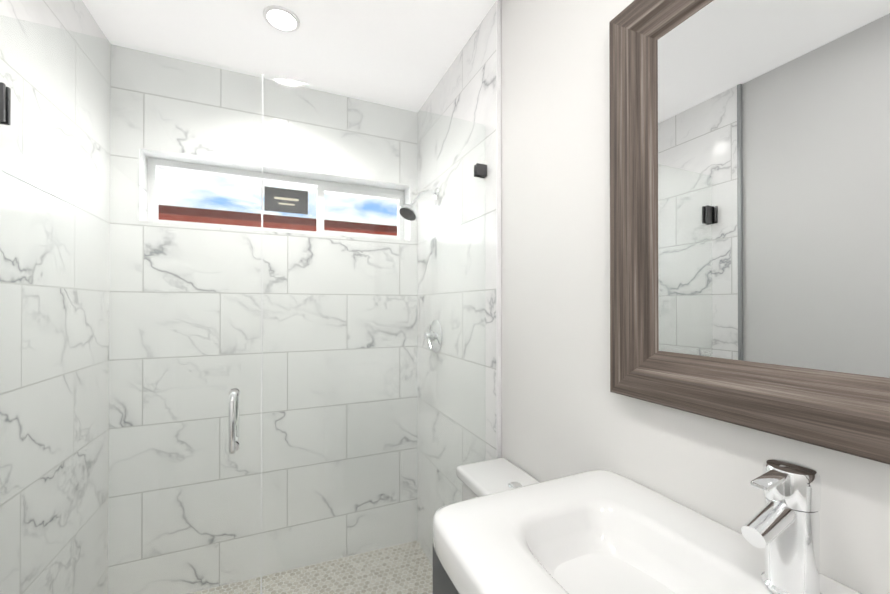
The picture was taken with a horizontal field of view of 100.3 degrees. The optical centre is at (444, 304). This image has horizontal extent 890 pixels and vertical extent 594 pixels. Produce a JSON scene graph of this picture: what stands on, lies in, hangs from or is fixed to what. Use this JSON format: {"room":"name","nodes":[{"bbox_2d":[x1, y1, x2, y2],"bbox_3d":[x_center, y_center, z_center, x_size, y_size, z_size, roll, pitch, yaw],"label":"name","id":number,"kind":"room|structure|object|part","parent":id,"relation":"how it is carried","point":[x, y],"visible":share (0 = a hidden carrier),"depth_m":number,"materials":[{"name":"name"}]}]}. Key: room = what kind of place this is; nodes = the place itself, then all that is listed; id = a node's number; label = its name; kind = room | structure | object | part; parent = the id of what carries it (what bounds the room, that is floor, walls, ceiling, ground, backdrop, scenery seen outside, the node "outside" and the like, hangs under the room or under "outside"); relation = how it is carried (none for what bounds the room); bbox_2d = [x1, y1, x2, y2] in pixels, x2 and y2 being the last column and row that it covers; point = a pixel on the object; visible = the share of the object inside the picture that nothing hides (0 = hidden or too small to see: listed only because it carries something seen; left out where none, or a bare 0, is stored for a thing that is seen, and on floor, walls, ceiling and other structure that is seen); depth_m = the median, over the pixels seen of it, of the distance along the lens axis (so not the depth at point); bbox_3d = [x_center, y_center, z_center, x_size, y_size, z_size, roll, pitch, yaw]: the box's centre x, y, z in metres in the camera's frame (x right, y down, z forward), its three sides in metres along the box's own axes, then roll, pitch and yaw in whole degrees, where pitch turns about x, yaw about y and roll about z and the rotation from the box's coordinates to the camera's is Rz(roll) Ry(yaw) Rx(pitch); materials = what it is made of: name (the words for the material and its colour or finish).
{"room":"bathroom","nodes":[
{"label":"bathroom","id":0,"kind":"room"},
{"bbox_2d":[108,44,416,593],"bbox_3d":[-0.814,0.127,1.905,1.395,2.440,0.160,0,0,-24],"label":"wall","id":1,"kind":"structure","parent":0,"point":[352,273],"depth_m":1.77,"materials":[{"name":"tile"}]},
{"bbox_2d":[137,220,410,241],"bbox_3d":[-0.778,-0.356,1.893,1.235,0.006,0.106,0,0,-24],"label":"window sill","id":2,"kind":"structure","parent":1,"relation":"attached to","point":[265,230],"depth_m":1.79,"materials":[{"name":"stone"}]},
{"bbox_2d":[137,147,410,240],"bbox_3d":[-0.787,-0.517,1.915,1.235,0.316,0.151,0,0,-24],"label":"window","id":3,"kind":"structure","parent":1,"relation":"in","point":[161,164],"depth_m":1.87,"materials":[{"name":"white"}]},
{"bbox_2d":[264,186,307,214],"bbox_3d":[-0.831,-0.543,1.950,0.210,0.124,0.001,0,0,-24],"label":"window sticker","id":4,"kind":"object","parent":3,"relation":"attached to","point":[286,193],"depth_m":1.95,"materials":[{"name":"grey"}]},
{"bbox_2d":[274,197,298,200],"bbox_3d":[-0.831,-0.552,1.949,0.118,0.012,0.001,0,0,-24],"label":"window sticker","id":5,"kind":"object","parent":4,"relation":"attached to","point":[282,198],"depth_m":1.95,"materials":[{"name":"beige"}]},
{"bbox_2d":[82,0,495,111],"bbox_3d":[-0.845,-1.151,0.437,2.854,0.100,3.115,0,0,-24],"label":"ceiling","id":6,"kind":"structure","parent":0,"point":[402,53],"depth_m":1.53,"materials":[{"name":"white paint"}]},
{"bbox_2d":[263,5,299,32],"bbox_3d":[-0.626,-1.092,1.426,0.132,0.007,0.132,0,0,-24],"label":"recessed light","id":7,"kind":"object","parent":6,"relation":"in","point":[281,18],"visible":1,"depth_m":1.42,"materials":[{"name":"white plastic"}]},
{"bbox_2d":[501,0,889,593],"bbox_3d":[0.418,0.122,0.987,0.120,2.440,3.115,0,0,-24],"label":"wall","id":8,"kind":"structure","parent":0,"point":[565,411],"depth_m":0.97,"materials":[{"name":"white paint"}]},
{"bbox_2d":[417,1,495,565],"bbox_3d":[0.021,0.126,1.722,0.014,2.440,0.849,0,0,-24],"label":"wall tile","id":9,"kind":"structure","parent":8,"relation":"attached to","point":[464,90],"depth_m":1.63,"materials":[{"name":"tile"}]},
{"bbox_2d":[398,187,439,220],"bbox_3d":[-0.122,-0.488,1.781,0.203,0.180,0.102,0,0,-24],"label":"shower head","id":10,"kind":"object","parent":9,"relation":"attached to","point":[410,208],"depth_m":1.76},
{"bbox_3d":[-0.101,-0.521,1.809,0.123,0.079,0.025,0,0,-24],"label":"arm","id":11,"kind":"part","parent":10,"relation":"part of"},
{"bbox_2d":[424,320,442,352],"bbox_3d":[-0.071,0.159,1.839,0.058,0.164,0.164,0,0,-24],"label":"shower valve","id":12,"kind":"object","parent":9,"relation":"attached to","point":[435,336],"depth_m":1.82,"materials":[{"name":"silver metal"}]},
{"bbox_3d":[-0.073,0.189,1.806,0.022,0.072,0.070,0,0,-24],"label":"lever","id":13,"kind":"part","parent":12,"relation":"part of","materials":[{"name":"silver metal"}]},
{"bbox_2d":[496,0,500,458],"bbox_3d":[0.193,0.124,1.329,0.017,2.440,0.010,0,0,-24],"label":"trim","id":14,"kind":"structure","parent":8,"relation":"attached to","point":[498,228],"depth_m":1.33,"materials":[{"name":"white"}]},
{"bbox_2d":[609,0,889,464],"bbox_3d":[0.623,-0.228,0.333,0.034,0.852,1.150,0,0,-24],"label":"mirror","id":15,"kind":"object","parent":8,"relation":"attached to","point":[749,213],"visible":1,"depth_m":0.61,"materials":[{"name":"brown wood"}]},
{"bbox_3d":[0.412,-0.225,0.811,0.034,0.852,0.105,0,0,-24],"label":"frame","id":16,"kind":"part","parent":15,"relation":"part of","materials":[{"name":"brown wood"}]},
{"bbox_3d":[0.623,-0.601,0.335,0.034,0.105,1.150,0,0,-24],"label":"frame","id":17,"kind":"part","parent":15,"relation":"part of","materials":[{"name":"brown wood"}]},
{"bbox_3d":[0.623,0.146,0.331,0.034,0.105,1.150,0,0,-24],"label":"frame","id":18,"kind":"part","parent":15,"relation":"part of","materials":[{"name":"brown wood"}]},
{"bbox_3d":[0.633,-0.228,0.338,0.008,0.752,1.050,0,0,-24],"label":"glass","id":19,"kind":"part","parent":15,"relation":"part of","materials":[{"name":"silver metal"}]},
{"bbox_3d":[-0.845,1.389,0.423,2.854,0.100,3.115,0,0,-24],"label":"floor","id":20,"kind":"structure","parent":0,"visible":0},
{"bbox_2d":[187,540,432,593],"bbox_3d":[-0.638,1.315,1.498,1.367,0.060,0.715,0,0,-24],"label":"shower floor","id":21,"kind":"structure","parent":20,"relation":"on","point":[287,585],"depth_m":1.79,"materials":[{"name":"tile"}]},
{"bbox_2d":[427,458,539,593],"bbox_3d":[-0.048,0.933,0.968,0.732,0.817,0.400,0,0,-24],"label":"toilet","id":22,"kind":"object","parent":20,"relation":"on","point":[483,478],"visible":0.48,"depth_m":1.15,"materials":[{"name":"white ceramic"}]},
{"bbox_3d":[0.204,0.757,1.080,0.170,0.372,0.380,0,0,-24],"label":"tank","id":23,"kind":"part","parent":22,"relation":"part of","materials":[{"name":"white ceramic"}]},
{"bbox_3d":[0.201,0.550,1.079,0.190,0.040,0.400,0,0,-24],"label":"tank lid","id":24,"kind":"part","parent":22,"relation":"part of","materials":[{"name":"white ceramic"}]},
{"bbox_2d":[433,459,861,593],"bbox_3d":[0.327,0.779,0.432,0.490,1.119,0.800,0,0,-24],"label":"bathroom vanity","id":25,"kind":"object","parent":20,"relation":"on","point":[599,532],"visible":1,"depth_m":0.61,"materials":[{"name":"white ceramic"}]},
{"bbox_3d":[0.144,0.589,0.352,0.018,0.264,0.792,0,0,-24],"label":"drawer","id":26,"kind":"part","parent":25,"relation":"part of","materials":[{"name":"grey"}]},
{"bbox_2d":[741,459,821,593],"bbox_3d":[0.442,0.303,0.492,0.123,0.166,0.062,0,0,-24],"label":"faucet","id":27,"kind":"object","parent":25,"relation":"on","point":[787,526],"depth_m":0.48,"materials":[{"name":"silver metal"}]},
{"bbox_3d":[-0.471,1.293,1.121,1.365,0.100,0.110,0,0,-24],"label":"shower curb","id":28,"kind":"object","parent":20,"relation":"on","visible":0},
{"bbox_2d":[0,15,486,593],"bbox_3d":[-0.471,0.282,1.126,1.366,1.922,0.115,0,0,-24],"label":"glass","id":29,"kind":"object","parent":28,"relation":"on","point":[234,415],"visible":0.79,"depth_m":1.06,"materials":[{"name":"clear glass"}]},
{"bbox_3d":[-0.816,0.275,0.974,0.597,1.910,0.010,0,0,-24],"label":"door","id":30,"kind":"part","parent":29,"relation":"part of","materials":[{"name":"clear glass"}]},
{"bbox_3d":[-0.619,0.333,1.095,0.017,0.169,0.053,0,0,-24],"label":"handle","id":31,"kind":"part","parent":29,"relation":"part of","materials":[{"name":"silver metal"}]},
{"bbox_3d":[-0.194,0.282,1.249,0.754,1.921,0.010,0,0,-24],"label":"panel","id":32,"kind":"part","parent":29,"relation":"part of","materials":[{"name":"clear glass"}]},
{"bbox_3d":[-0.967,0.119,0.376,0.120,2.440,3.115,0,0,-24],"label":"wall","id":33,"kind":"structure","parent":0,"visible":0},
{"bbox_2d":[0,0,110,593],"bbox_3d":[-1.234,0.123,1.146,0.014,2.440,0.890,0,0,-24],"label":"wall tile","id":34,"kind":"structure","parent":33,"relation":"attached to","point":[74,16],"depth_m":1.18,"materials":[{"name":"tile"}]},
{"label":"outside","id":35,"kind":"structure","parent":0,"visible":0},
{"bbox_2d":[158,213,396,235],"bbox_3d":[-3.653,2.810,9.737,30.000,9.160,3.000,0,0,-24],"label":"building","id":36,"kind":"structure","parent":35,"point":[165,216],"depth_m":7.94,"materials":[{"name":"brick"}]},
{"bbox_2d":[158,205,396,232],"bbox_3d":[-3.653,-1.840,9.763,30.000,0.140,3.200,0,0,-24],"label":"roof edge","id":37,"kind":"object","parent":36,"relation":"on","point":[230,214],"depth_m":7.96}
]}

